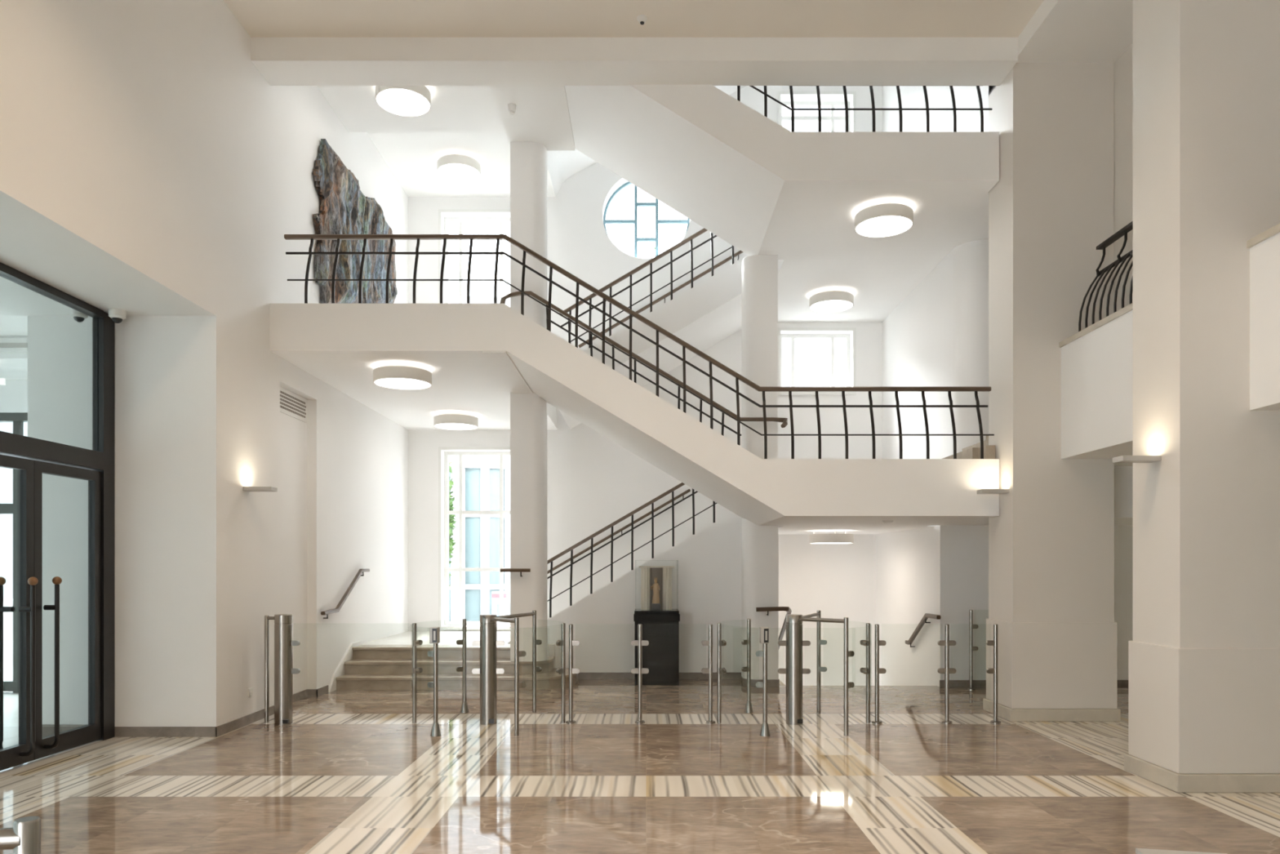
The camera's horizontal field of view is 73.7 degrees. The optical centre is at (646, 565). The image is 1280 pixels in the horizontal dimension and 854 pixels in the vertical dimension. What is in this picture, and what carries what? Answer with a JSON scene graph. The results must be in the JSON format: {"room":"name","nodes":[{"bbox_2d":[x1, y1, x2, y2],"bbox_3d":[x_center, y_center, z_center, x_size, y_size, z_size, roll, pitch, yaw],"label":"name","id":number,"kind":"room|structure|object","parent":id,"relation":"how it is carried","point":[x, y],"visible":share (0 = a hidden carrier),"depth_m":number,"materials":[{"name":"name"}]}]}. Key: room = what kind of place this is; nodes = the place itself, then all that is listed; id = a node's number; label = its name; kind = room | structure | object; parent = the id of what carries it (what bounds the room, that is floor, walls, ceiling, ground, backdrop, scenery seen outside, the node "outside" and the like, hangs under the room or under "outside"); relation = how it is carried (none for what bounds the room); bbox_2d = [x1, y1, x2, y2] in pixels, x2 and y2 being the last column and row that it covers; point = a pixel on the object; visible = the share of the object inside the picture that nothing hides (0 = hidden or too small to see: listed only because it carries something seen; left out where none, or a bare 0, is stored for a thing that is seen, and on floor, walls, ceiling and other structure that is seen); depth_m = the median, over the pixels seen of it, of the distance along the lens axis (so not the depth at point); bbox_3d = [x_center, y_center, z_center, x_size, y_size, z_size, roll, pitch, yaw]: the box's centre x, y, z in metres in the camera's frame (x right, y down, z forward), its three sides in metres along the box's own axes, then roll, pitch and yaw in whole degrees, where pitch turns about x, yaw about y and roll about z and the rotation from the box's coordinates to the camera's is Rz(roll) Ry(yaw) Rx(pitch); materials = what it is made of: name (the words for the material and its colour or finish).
{"room":"lobby","nodes":[
{"label":"lobby","id":0,"kind":"room"},
{"bbox_2d":[0,275,92,724],"bbox_3d":[-6.800,-0.450,4.150,3.800,4.000,13.700,0,0,0],"label":"glass pane","id":1,"kind":"structure","parent":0,"point":[51,382],"depth_m":7.75,"materials":[{"name":"clear glass"}]},
{"bbox_2d":[0,412,27,693],"bbox_3d":[-7.582,-0.170,10.460,2.235,3.440,0.100,0,0,0],"label":"window","id":2,"kind":"structure","parent":1,"relation":"in","point":[16,423],"depth_m":10.46,"materials":[{"name":"grey"}]},
{"bbox_2d":[0,337,27,352],"bbox_3d":[-6.225,-2.174,8.414,0.265,0.145,0.031,0,0,0],"label":"outlet","id":3,"kind":"object","parent":1,"relation":"attached to","point":[7,344],"visible":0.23,"depth_m":8.40,"materials":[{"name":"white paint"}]},
{"bbox_2d":[0,262,114,740],"bbox_3d":[-4.870,-0.357,2.618,0.120,3.815,10.235,0,0,0],"label":"door frame","id":4,"kind":"structure","parent":1,"relation":"in","point":[100,458],"depth_m":7.58,"materials":[{"name":"black metal"}]},
{"bbox_2d":[0,454,38,770],"bbox_3d":[-4.870,0.350,6.305,0.317,2.370,0.880,0,0,0],"label":"door","id":5,"kind":"structure","parent":4,"relation":"attached to","point":[22,753],"depth_m":6.66,"materials":[{"name":"black"}]},
{"bbox_2d":[34,460,101,759],"bbox_3d":[-4.870,0.350,7.162,0.317,2.370,0.825,0,0,0],"label":"door","id":6,"kind":"structure","parent":4,"relation":"attached to","point":[57,742],"depth_m":7.21,"materials":[{"name":"black"}]},
{"bbox_2d":[42,724,87,737],"bbox_3d":[-5.285,1.495,7.743,0.670,0.110,0.014,0,0,0],"label":"baseboard","id":7,"kind":"structure","parent":1,"relation":"attached to","point":[47,729],"depth_m":7.74,"materials":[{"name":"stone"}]},
{"bbox_2d":[69,307,88,322],"bbox_3d":[-5.020,-2.213,7.550,0.136,0.114,0.136,0,0,0],"label":"security camera","id":8,"kind":"object","parent":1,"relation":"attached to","point":[79,317],"visible":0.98,"depth_m":7.51,"materials":[{"name":"white paint"}]},
{"bbox_2d":[0,0,408,726],"bbox_3d":[-4.404,-3.450,3.400,0.993,10.400,21.800,0,0,0],"label":"wall","id":9,"kind":"structure","parent":0,"point":[150,171],"depth_m":7.75,"materials":[{"name":"white paint"}]},
{"bbox_2d":[108,307,126,323],"bbox_3d":[-4.700,-2.213,7.580,0.136,0.114,0.136,0,0,0],"label":"security camera","id":10,"kind":"object","parent":9,"relation":"attached to","point":[117,315],"visible":1,"depth_m":7.54,"materials":[{"name":"white paint"}]},
{"bbox_2d":[114,684,328,737],"bbox_3d":[-4.377,1.505,9.093,0.967,0.090,2.714,0,0,0],"label":"baseboard","id":11,"kind":"structure","parent":9,"relation":"attached to","point":[119,731],"depth_m":7.74,"materials":[{"name":"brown stone"}]},
{"bbox_2d":[248,687,253,696],"bbox_3d":[-3.894,1.243,8.410,0.040,0.080,0.080,0,0,0],"label":"wall socket","id":12,"kind":"object","parent":9,"relation":"attached to","point":[251,691],"visible":1,"depth_m":8.40,"materials":[{"name":"white paint"}]},
{"bbox_2d":[243,486,277,491],"bbox_3d":[-3.769,-0.750,8.330,0.275,0.040,0.140,0,0,0],"label":"wall sconce","id":13,"kind":"object","parent":9,"relation":"attached to","point":[245,488],"visible":1,"depth_m":8.26,"materials":[{"name":"silver metal"}]},
{"bbox_2d":[280,387,306,422],"bbox_3d":[-4.013,-1.820,9.610,0.015,0.260,0.940,0,0,0],"label":"air vent","id":14,"kind":"object","parent":9,"relation":"in","point":[291,405],"visible":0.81,"depth_m":9.68,"materials":[{"name":"white metal"}]},
{"bbox_2d":[320,568,369,618],"bbox_3d":[-3.861,0.339,10.980,0.078,0.599,1.641,0,0,0],"label":"handrail","id":15,"kind":"object","parent":9,"relation":"attached to","point":[360,571],"visible":1,"depth_m":10.91,"materials":[{"name":"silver metal"}]},
{"bbox_2d":[312,138,397,303],"bbox_3d":[-3.785,-4.147,11.434,0.204,2.082,3.007,0,0,0],"label":"rock sculpture","id":16,"kind":"object","parent":9,"relation":"attached to","point":[344,209],"visible":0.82,"depth_m":10.71,"materials":[{"name":"grey stone"}]},
{"bbox_2d":[269,303,557,430],"bbox_3d":[-2.680,-2.476,11.425,2.453,0.492,5.150,0,0,0],"label":"ceiling","id":17,"kind":"structure","parent":0,"point":[341,345],"depth_m":8.85,"materials":[{"name":"white paint"}]},
{"bbox_2d":[373,361,431,390],"bbox_3d":[-2.740,-2.138,9.600,0.636,0.185,0.636,0,0,0],"label":"ceiling lamp","id":18,"kind":"object","parent":17,"relation":"attached to","point":[397,377],"visible":1,"depth_m":9.41,"materials":[{"name":"white plastic"}]},
{"bbox_2d":[374,377,431,389],"bbox_3d":[-2.740,-2.053,9.600,0.610,0.006,0.610,0,0,0],"label":"diffuser","id":19,"kind":"object","parent":18,"relation":"attached to","point":[390,383],"depth_m":9.58,"materials":[{"name":"white plastic"}]},
{"bbox_2d":[433,410,478,430],"bbox_3d":[-2.800,-2.138,12.550,0.636,0.185,0.636,0,0,0],"label":"ceiling lamp","id":20,"kind":"object","parent":17,"relation":"attached to","point":[451,421],"visible":1,"depth_m":12.34,"materials":[{"name":"white plastic"}]},
{"bbox_2d":[435,423,476,429],"bbox_3d":[-2.800,-2.053,12.550,0.610,0.006,0.610,0,0,0],"label":"diffuser","id":21,"kind":"object","parent":20,"relation":"attached to","point":[444,426],"depth_m":12.56,"materials":[{"name":"white plastic"}]},
{"bbox_2d":[482,351,533,393],"bbox_3d":[-1.583,-2.228,9.915,0.246,0.025,2.110,0,0,0],"label":"trim","id":22,"kind":"structure","parent":17,"relation":"attached to","point":[500,361],"depth_m":9.70,"materials":[{"name":"white paint"}]},
{"bbox_2d":[316,85,575,196],"bbox_3d":[-2.420,-5.925,11.435,2.975,0.950,5.130,0,0,0],"label":"ceiling","id":23,"kind":"structure","parent":0,"point":[476,122],"depth_m":10.96,"materials":[{"name":"paint"}]},
{"bbox_2d":[375,85,431,116],"bbox_3d":[-2.890,-5.598,10.150,0.636,0.185,0.636,0,0,0],"label":"ceiling lamp","id":24,"kind":"object","parent":23,"relation":"attached to","point":[400,100],"visible":0.88,"depth_m":10.09,"materials":[{"name":"white plastic"}]},
{"bbox_2d":[436,151,480,182],"bbox_3d":[-2.800,-5.957,12.750,0.636,0.185,0.636,0,0,0],"label":"ceiling lamp","id":25,"kind":"object","parent":23,"relation":"attached to","point":[458,168],"visible":1,"depth_m":12.64,"materials":[{"name":"white plastic"}]},
{"bbox_2d":[438,163,479,182],"bbox_3d":[-2.800,-5.873,12.750,0.610,0.006,0.610,0,0,0],"label":"diffuser","id":26,"kind":"object","parent":25,"relation":"attached to","point":[455,172],"depth_m":12.71,"materials":[{"name":"white plastic"}]},
{"bbox_2d":[507,102,515,115],"bbox_3d":[-1.590,-5.400,10.100,0.100,0.100,0.098,0,0,0],"label":"smoke detector","id":27,"kind":"object","parent":23,"relation":"attached to","point":[512,107],"visible":1,"depth_m":10.07,"materials":[{"name":"white paint"}]},
{"bbox_2d":[360,631,555,667],"bbox_3d":[-2.579,1.310,12.800,2.657,0.480,2.400,0,0,0],"label":"ground","id":28,"kind":"structure","parent":0,"point":[446,637],"depth_m":12.52,"materials":[{"name":"stone"}]},
{"bbox_2d":[222,0,1044,37],"bbox_3d":[-0.118,-5.335,0.465,7.577,0.230,15.930,0,0,0],"label":"ceiling","id":29,"kind":"structure","parent":0,"point":[259,18],"depth_m":8.11,"materials":[{"name":"paint"}]},
{"bbox_2d":[637,14,647,24],"bbox_3d":[-0.040,-5.192,8.130,0.096,0.055,0.094,0,0,0],"label":"smoke detector","id":30,"kind":"object","parent":29,"relation":"attached to","point":[642,19],"visible":1,"depth_m":8.10,"materials":[{"name":"white paint"}]},
{"bbox_2d":[0,679,1279,853],"bbox_3d":[-0.250,1.675,3.350,16.900,0.250,21.700,0,0,0],"label":"floor","id":31,"kind":"structure","parent":0,"point":[353,772],"depth_m":6.06,"materials":[{"name":"stone"}]},
{"bbox_2d":[0,815,40,853],"bbox_3d":[-1.833,1.075,1.962,0.797,0.951,0.082,0,0,-7],"label":"steel railing","id":32,"kind":"object","parent":31,"relation":"on","point":[24,837],"visible":1,"depth_m":2.00,"materials":[{"name":"grey metal"}]},
{"bbox_2d":[264,613,300,724],"bbox_3d":[-3.053,1.014,8.399,1.446,1.072,0.169,0,0,0],"label":"post","id":33,"kind":"object","parent":31,"relation":"on","point":[284,642],"visible":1,"depth_m":8.35,"materials":[{"name":"silver metal"}]},
{"bbox_2d":[328,640,577,692],"bbox_3d":[-2.408,1.285,11.025,2.996,0.530,1.150,0,0,0],"label":"entrance steps","id":34,"kind":"structure","parent":31,"relation":"on","point":[362,667],"depth_m":10.97,"materials":[{"name":"stone"}]},
{"bbox_2d":[510,142,547,661],"bbox_3d":[-1.528,-2.111,11.195,0.444,6.679,0.450,0,0,0],"label":"column","id":35,"kind":"structure","parent":34,"relation":"on","point":[528,160],"depth_m":10.97,"materials":[{"name":"white paint"}]},
{"bbox_2d":[500,568,530,576],"bbox_3d":[-1.670,0.086,10.911,0.380,0.104,0.118,0,0,0],"label":"handrail","id":36,"kind":"object","parent":35,"relation":"attached to","point":[520,570],"visible":1,"depth_m":10.86,"materials":[{"name":"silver metal"}]},
{"bbox_2d":[412,609,565,736],"bbox_3d":[-1.556,1.010,8.412,1.512,1.080,1.342,0,0,0],"label":"turnstile","id":37,"kind":"object","parent":31,"relation":"on","point":[488,642],"visible":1,"depth_m":8.34,"materials":[{"name":"silver metal"}]},
{"bbox_2d":[565,623,715,724],"bbox_3d":[-0.057,1.061,8.420,1.477,0.978,0.100,0,0,0],"label":"glass barrier","id":38,"kind":"object","parent":31,"relation":"on","point":[639,642],"visible":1,"depth_m":8.40,"materials":[{"name":"silver metal"}]},
{"bbox_2d":[507,512,778,678],"bbox_3d":[-0.045,0.226,12.848,3.710,2.648,2.295,0,0,0],"label":"wall","id":39,"kind":"structure","parent":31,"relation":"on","point":[710,560],"depth_m":11.70,"materials":[{"name":"white paint"}]},
{"bbox_2d":[547,482,717,617],"bbox_3d":[0.155,-0.598,11.834,3.292,2.616,0.201,0,0,0],"label":"stair railing","id":40,"kind":"object","parent":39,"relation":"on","point":[651,502],"visible":0.66,"depth_m":11.84,"materials":[{"name":"brown metal"}]},
{"bbox_2d":[577,672,741,679],"bbox_3d":[0.175,1.505,11.693,2.250,0.090,0.014,0,0,0],"label":"baseboard","id":41,"kind":"structure","parent":39,"relation":"attached to","point":[580,675],"depth_m":11.69,"materials":[{"name":"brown stone"}]},
{"bbox_2d":[633,613,679,684],"bbox_3d":[0.135,1.087,11.370,0.600,0.925,0.580,0,0,0],"label":"plinth","id":42,"kind":"object","parent":31,"relation":"on","point":[660,656],"visible":0.89,"depth_m":11.09,"materials":[{"name":"black wood"}]},
{"bbox_2d":[634,560,679,613],"bbox_3d":[0.135,0.274,11.370,0.580,0.701,0.560,0,0,0],"label":"display case","id":43,"kind":"object","parent":42,"relation":"on","point":[636,611],"visible":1,"depth_m":11.22,"materials":[{"name":"black"}]},
{"bbox_2d":[651,603,660,609],"bbox_3d":[0.128,0.541,11.345,0.115,0.085,0.110,0,0,0],"label":"block","id":44,"kind":"object","parent":43,"relation":"in","point":[654,606],"visible":1,"depth_m":11.29,"materials":[{"name":"grey stone"}]},
{"bbox_2d":[650,577,660,603],"bbox_3d":[0.119,0.327,11.335,0.128,0.342,0.094,0,0,0],"label":"figurine","id":45,"kind":"object","parent":44,"relation":"on","point":[655,587],"visible":1,"depth_m":11.32,"materials":[{"name":"brown wood"}]},
{"bbox_2d":[639,565,674,609],"bbox_3d":[0.135,0.292,11.428,0.470,0.583,0.165,0,0,0],"label":"surround","id":46,"kind":"object","parent":43,"relation":"in","point":[648,573],"visible":0.99,"depth_m":11.38,"materials":[{"name":"beige fabric"}]},
{"bbox_2d":[634,608,679,613],"bbox_3d":[0.135,0.605,11.370,0.580,0.039,0.560,0,0,0],"label":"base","id":47,"kind":"object","parent":43,"relation":"attached to","point":[637,611],"depth_m":11.09,"materials":[{"name":"black"}]},
{"bbox_2d":[741,254,779,686],"bbox_3d":[1.480,-1.224,11.195,0.457,5.547,0.474,0,0,0],"label":"column","id":48,"kind":"structure","parent":31,"relation":"on","point":[759,272],"depth_m":10.97,"materials":[{"name":"white paint"}]},
{"bbox_2d":[755,606,791,648],"bbox_3d":[1.641,0.881,11.532,0.484,0.724,1.360,0,0,0],"label":"handrail","id":49,"kind":"object","parent":48,"relation":"attached to","point":[767,609],"visible":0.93,"depth_m":10.87,"materials":[{"name":"brown metal"}]},
{"bbox_2d":[717,609,870,736],"bbox_3d":[1.455,1.010,8.412,1.512,1.080,1.342,0,0,0],"label":"turnstile","id":50,"kind":"object","parent":31,"relation":"on","point":[793,642],"visible":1,"depth_m":8.34,"materials":[{"name":"silver metal"}]},
{"bbox_2d":[871,623,1000,724],"bbox_3d":[2.860,1.061,8.420,1.270,0.978,0.100,0,0,0],"label":"glass barrier","id":51,"kind":"object","parent":31,"relation":"on","point":[946,642],"visible":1,"depth_m":8.40,"materials":[{"name":"silver metal"}]},
{"bbox_2d":[966,609,978,689],"bbox_3d":[4.505,1.050,10.700,0.970,1.000,0.100,0,0,0],"label":"glass barrier","id":52,"kind":"object","parent":31,"relation":"on","point":[971,626],"visible":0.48,"depth_m":10.69,"materials":[{"name":"silver metal"}]},
{"bbox_2d":[982,62,1120,721],"bbox_3d":[4.175,-1.750,8.845,1.100,6.600,0.700,0,0,0],"label":"pillar","id":53,"kind":"structure","parent":31,"relation":"on","point":[1051,203],"depth_m":8.54,"materials":[{"name":"paint"}]},
{"bbox_2d":[977,488,1008,493],"bbox_3d":[3.533,-0.759,8.700,0.275,0.040,0.140,0,0,0],"label":"wall sconce","id":54,"kind":"object","parent":53,"relation":"attached to","point":[981,491],"visible":1,"depth_m":8.63,"materials":[{"name":"silver metal"}]},
{"bbox_2d":[1135,848,1226,853],"bbox_3d":[1.313,1.127,2.014,0.238,0.845,0.210,0,0,11],"label":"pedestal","id":55,"kind":"object","parent":31,"relation":"on","point":[1138,851],"visible":1,"depth_m":2.10,"materials":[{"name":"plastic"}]},
{"bbox_2d":[1124,0,1279,792],"bbox_3d":[4.175,-1.750,6.155,1.100,6.600,0.660,0,0,0],"label":"pillar","id":56,"kind":"structure","parent":31,"relation":"on","point":[1204,650],"depth_m":5.87,"materials":[{"name":"paint"}]},
{"bbox_2d":[1112,455,1161,462],"bbox_3d":[3.533,-0.769,6.150,0.275,0.040,0.140,0,0,0],"label":"wall sconce","id":57,"kind":"object","parent":56,"relation":"attached to","point":[1122,459],"visible":1,"depth_m":6.08,"materials":[{"name":"silver metal"}]},
{"bbox_2d":[1246,222,1279,410],"bbox_3d":[4.440,-1.653,4.735,0.620,1.165,2.270,0,0,0],"label":"balcony","id":58,"kind":"object","parent":56,"relation":"attached to","point":[1264,247],"visible":1,"depth_m":5.73,"materials":[{"name":"white paint"}]},
{"bbox_2d":[408,85,882,685],"bbox_3d":[0.150,-2.250,14.170,10.100,12.800,0.340,0,0,0],"label":"wall","id":59,"kind":"structure","parent":0,"point":[593,482],"depth_m":14.00,"materials":[{"name":"white paint"}]},
{"bbox_2d":[438,446,510,629],"bbox_3d":[-2.755,-0.455,14.105,1.310,2.990,0.310,0,0,0],"label":"window","id":60,"kind":"structure","parent":59,"relation":"in","point":[460,512],"depth_m":14.19,"materials":[{"name":"white paint"}]},
{"bbox_2d":[438,208,510,303],"bbox_3d":[-2.755,-4.480,14.105,1.310,2.720,0.310,0,0,0],"label":"window","id":61,"kind":"structure","parent":59,"relation":"in","point":[446,220],"depth_m":14.19,"materials":[{"name":"white paint"}]},
{"bbox_2d":[547,488,690,573],"bbox_3d":[-0.465,-0.556,13.931,2.371,1.397,0.118,0,0,0],"label":"handrail","id":62,"kind":"object","parent":59,"relation":"attached to","point":[682,494],"visible":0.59,"depth_m":13.88,"materials":[{"name":"brown metal"}]},
{"bbox_2d":[603,182,689,257],"bbox_3d":[0.000,-5.760,14.280,1.470,1.470,0.060,0,0,0],"label":"window","id":63,"kind":"structure","parent":59,"relation":"in","point":[637,204],"depth_m":14.25,"materials":[{"name":"blue"}]},
{"bbox_2d":[577,250,742,347],"bbox_3d":[0.325,-4.403,13.931,2.871,1.705,0.118,0,0,0],"label":"handrail","id":64,"kind":"object","parent":59,"relation":"attached to","point":[739,252],"visible":0.65,"depth_m":13.88,"materials":[{"name":"brown metal"}]},
{"bbox_2d":[777,91,856,132],"bbox_3d":[2.792,-6.460,14.105,1.285,2.620,0.310,0,0,0],"label":"window","id":65,"kind":"structure","parent":59,"relation":"in","point":[832,118],"depth_m":14.19,"materials":[{"name":"white paint"}]},
{"bbox_2d":[777,327,856,395],"bbox_3d":[2.792,-3.350,14.105,1.285,1.100,0.310,0,0,0],"label":"window","id":66,"kind":"structure","parent":59,"relation":"in","point":[792,337],"depth_m":14.19,"materials":[{"name":"white paint"}]},
{"bbox_2d":[546,85,746,198],"bbox_3d":[0.205,-7.215,12.850,3.390,2.370,2.300,0,0,0],"label":"ceiling","id":67,"kind":"structure","parent":0,"point":[562,164],"depth_m":13.59,"materials":[{"name":"white paint"}]},
{"bbox_2d":[758,132,999,322],"bbox_3d":[3.817,-4.248,11.425,4.766,0.503,5.150,0,0,0],"label":"ceiling","id":68,"kind":"structure","parent":0,"point":[831,177],"depth_m":9.61,"materials":[{"name":"white paint"}]},
{"bbox_2d":[559,255,749,429],"bbox_3d":[0.278,-3.368,12.848,3.056,2.265,2.295,0,0,0],"label":"flight","id":69,"kind":"object","parent":68,"relation":"attached to","point":[708,313],"visible":0.51,"depth_m":11.70,"materials":[{"name":"white paint"}]},
{"bbox_2d":[559,227,733,348],"bbox_3d":[0.290,-4.048,11.834,3.002,2.442,0.201,0,0,0],"label":"stair railing","id":70,"kind":"object","parent":69,"relation":"on","point":[670,250],"visible":0.59,"depth_m":11.85,"materials":[{"name":"brown metal"}]},
{"bbox_2d":[564,84,791,255],"bbox_3d":[0.289,-4.963,10.000,2.435,1.933,2.300,0,0,0],"label":"flight","id":71,"kind":"object","parent":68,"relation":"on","point":[701,152],"visible":0.73,"depth_m":9.55,"materials":[{"name":"white paint"}]},
{"bbox_2d":[737,85,991,132],"bbox_3d":[1.369,-5.588,8.979,4.461,2.167,0.201,0,0,0],"label":"stair railing","id":72,"kind":"object","parent":71,"relation":"on","point":[792,108],"visible":0.42,"depth_m":8.88,"materials":[{"name":"brown metal"}]},
{"bbox_2d":[808,288,853,312],"bbox_3d":[2.720,-3.905,12.550,0.636,0.185,0.636,0,0,0],"label":"ceiling lamp","id":73,"kind":"object","parent":68,"relation":"attached to","point":[833,301],"visible":1,"depth_m":12.39,"materials":[{"name":"white plastic"}]},
{"bbox_2d":[810,300,852,312],"bbox_3d":[2.720,-3.820,12.550,0.610,0.006,0.610,0,0,0],"label":"diffuser","id":74,"kind":"object","parent":73,"relation":"attached to","point":[819,306],"depth_m":12.52,"materials":[{"name":"white plastic"}]},
{"bbox_2d":[854,200,913,237],"bbox_3d":[2.670,-3.905,9.600,0.636,0.185,0.636,0,0,0],"label":"ceiling lamp","id":75,"kind":"object","parent":68,"relation":"attached to","point":[887,220],"visible":1,"depth_m":9.46,"materials":[{"name":"white plastic"}]},
{"bbox_2d":[855,215,911,236],"bbox_3d":[2.670,-3.820,9.600,0.610,0.006,0.610,0,0,0],"label":"diffuser","id":76,"kind":"object","parent":75,"relation":"attached to","point":[868,225],"depth_m":9.58,"materials":[{"name":"white plastic"}]},
{"bbox_2d":[882,85,988,458],"bbox_3d":[5.035,-4.860,12.320,2.330,7.580,3.760,0,0,0],"label":"wall","id":77,"kind":"structure","parent":0,"point":[937,335],"depth_m":11.37,"materials":[{"name":"white paint"}]},
{"bbox_2d":[758,458,1133,533],"bbox_3d":[4.798,-0.814,11.425,7.205,0.591,5.150,0,0,0],"label":"floor","id":78,"kind":"structure","parent":0,"point":[810,492],"depth_m":8.85,"materials":[{"name":"white paint"}]},
{"bbox_2d":[503,303,784,525],"bbox_3d":[-0.023,-1.620,10.000,2.914,2.204,2.300,0,0,0],"label":"flight","id":79,"kind":"object","parent":78,"relation":"on","point":[569,379],"visible":0.98,"depth_m":8.85,"materials":[{"name":"white paint"}]},
{"bbox_2d":[284,234,994,458],"bbox_3d":[-0.092,-2.311,8.979,7.475,2.396,0.201,0,0,0],"label":"stair railing","id":80,"kind":"object","parent":79,"relation":"on","point":[287,237],"visible":1,"depth_m":8.99,"materials":[{"name":"brown metal"}]},
{"bbox_2d":[500,291,787,435],"bbox_3d":[-0.027,-2.377,10.940,3.668,2.265,0.294,0,0,0],"label":"stair railing","id":81,"kind":"object","parent":79,"relation":"on","point":[784,420],"visible":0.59,"depth_m":10.90,"materials":[{"name":"brown metal"}]},
{"bbox_2d":[808,529,853,543],"bbox_3d":[2.720,-0.425,12.550,0.636,0.185,0.636,0,0,0],"label":"ceiling lamp","id":82,"kind":"object","parent":78,"relation":"attached to","point":[834,538],"visible":1,"depth_m":12.29,"materials":[{"name":"white"}]},
{"bbox_2d":[815,542,840,543],"bbox_3d":[2.720,-0.341,12.550,0.610,0.006,0.610,0,0,0],"label":"diffuser","id":83,"kind":"object","parent":82,"relation":"attached to","point":[815,543],"depth_m":12.79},
{"bbox_2d":[882,520,893,523],"bbox_3d":[2.760,-0.503,9.750,0.124,0.030,0.122,0,0,0],"label":"smoke detector","id":84,"kind":"object","parent":78,"relation":"attached to","point":[883,521],"visible":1,"depth_m":9.71,"materials":[{"name":"white paint"}]},
{"bbox_2d":[942,435,995,458],"bbox_3d":[4.800,-1.430,9.690,2.600,0.640,1.480,0,0,0],"label":"steps","id":85,"kind":"structure","parent":78,"relation":"on","point":[973,451],"depth_m":9.16,"materials":[{"name":"stone"}]},
{"bbox_2d":[952,85,994,132],"bbox_3d":[4.930,-6.452,9.832,2.520,3.895,1.915,0,0,0],"label":"wall","id":86,"kind":"structure","parent":0,"point":[966,96],"depth_m":10.20,"materials":[{"name":"white paint"}]},
{"bbox_2d":[250,37,1017,85],"bbox_3d":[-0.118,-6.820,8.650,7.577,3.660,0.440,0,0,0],"label":"ceiling beam","id":87,"kind":"structure","parent":86,"relation":"attached to","point":[282,61],"depth_m":8.43,"materials":[{"name":"paint"}]},
{"bbox_2d":[875,525,1133,686],"bbox_3d":[5.030,1.700,12.560,2.540,4.900,3.280,0,0,0],"label":"wall","id":88,"kind":"structure","parent":0,"point":[943,571],"depth_m":11.02,"materials":[{"name":"white paint"}]},
{"bbox_2d":[905,613,941,647],"bbox_3d":[3.716,0.881,11.460,0.088,0.514,1.320,0,0,0],"label":"handrail","id":89,"kind":"object","parent":88,"relation":"attached to","point":[926,615],"visible":1,"depth_m":11.47,"materials":[{"name":"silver metal"}]},
{"bbox_2d":[939,680,1128,687],"bbox_3d":[5.025,1.505,10.913,2.550,0.090,0.014,0,0,0],"label":"baseboard","id":90,"kind":"structure","parent":88,"relation":"attached to","point":[953,683],"depth_m":10.91,"materials":[{"name":"grey stone"}]},
{"bbox_2d":[1114,43,1133,311],"bbox_3d":[5.543,-4.950,1.700,1.715,7.400,18.400,0,0,0],"label":"wall","id":91,"kind":"structure","parent":0,"point":[1123,65],"depth_m":8.36,"materials":[{"name":"paint"}]},
{"bbox_2d":[988,0,1133,94],"bbox_3d":[4.285,-5.242,0.825,1.230,0.415,16.650,0,0,0],"label":"ceiling","id":92,"kind":"structure","parent":91,"relation":"attached to","point":[1060,31],"depth_m":8.09,"materials":[{"name":"paint"}]},
{"bbox_2d":[1058,302,1133,458],"bbox_3d":[4.440,-1.653,7.490,0.620,1.165,2.100,0,0,0],"label":"balcony","id":93,"kind":"object","parent":91,"relation":"attached to","point":[1097,360],"visible":0.39,"depth_m":7.83,"materials":[{"name":"white paint"}]},
{"bbox_2d":[1078,221,1133,331],"bbox_3d":[4.341,-2.680,7.430,0.267,0.910,1.860,0,0,0],"label":"balcony railing","id":94,"kind":"object","parent":93,"relation":"on","point":[1122,232],"visible":0.41,"depth_m":7.92,"materials":[{"name":"grey metal"}]},
{"bbox_2d":[1114,454,1133,466],"bbox_3d":[6.540,-1.160,0.825,3.720,0.180,16.650,0,0,0],"label":"ceiling","id":95,"kind":"structure","parent":0,"point":[1115,464],"depth_m":8.97,"materials":[{"name":"paint"}]},
{"label":"outside","id":96,"kind":"structure","parent":0,"visible":0},
{"bbox_3d":[0.000,2.100,42.300,80.000,0.100,55.400,0,0,0],"label":"ground","id":97,"kind":"structure","parent":96,"visible":0},
{"bbox_2d":[448,461,456,586],"bbox_3d":[-5.442,-1.044,19.604,2.169,6.192,2.126,0,0,23],"label":"tree","id":98,"kind":"object","parent":97,"relation":"on","point":[451,519],"visible":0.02,"depth_m":19.69,"materials":[{"name":"green plant"}]},
{"bbox_2d":[492,591,506,616],"bbox_3d":[-3.450,1.325,20.010,0.340,1.450,0.040,0,0,0],"label":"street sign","id":99,"kind":"object","parent":97,"relation":"on","point":[495,594],"visible":0.41,"depth_m":20.00,"materials":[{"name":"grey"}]},
{"bbox_2d":[448,107,845,621],"bbox_3d":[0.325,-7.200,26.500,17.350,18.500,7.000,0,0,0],"label":"window panes","id":100,"kind":"structure","parent":97,"relation":"on","point":[481,473],"depth_m":23.53,"materials":[{"name":"grey"}]},
{"bbox_2d":[637,231,675,257],"bbox_3d":[0.835,-6.081,37.002,8.030,16.265,7.915,0,0,0],"label":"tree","id":101,"kind":"object","parent":97,"relation":"on","point":[665,232],"visible":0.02,"depth_m":36.37,"materials":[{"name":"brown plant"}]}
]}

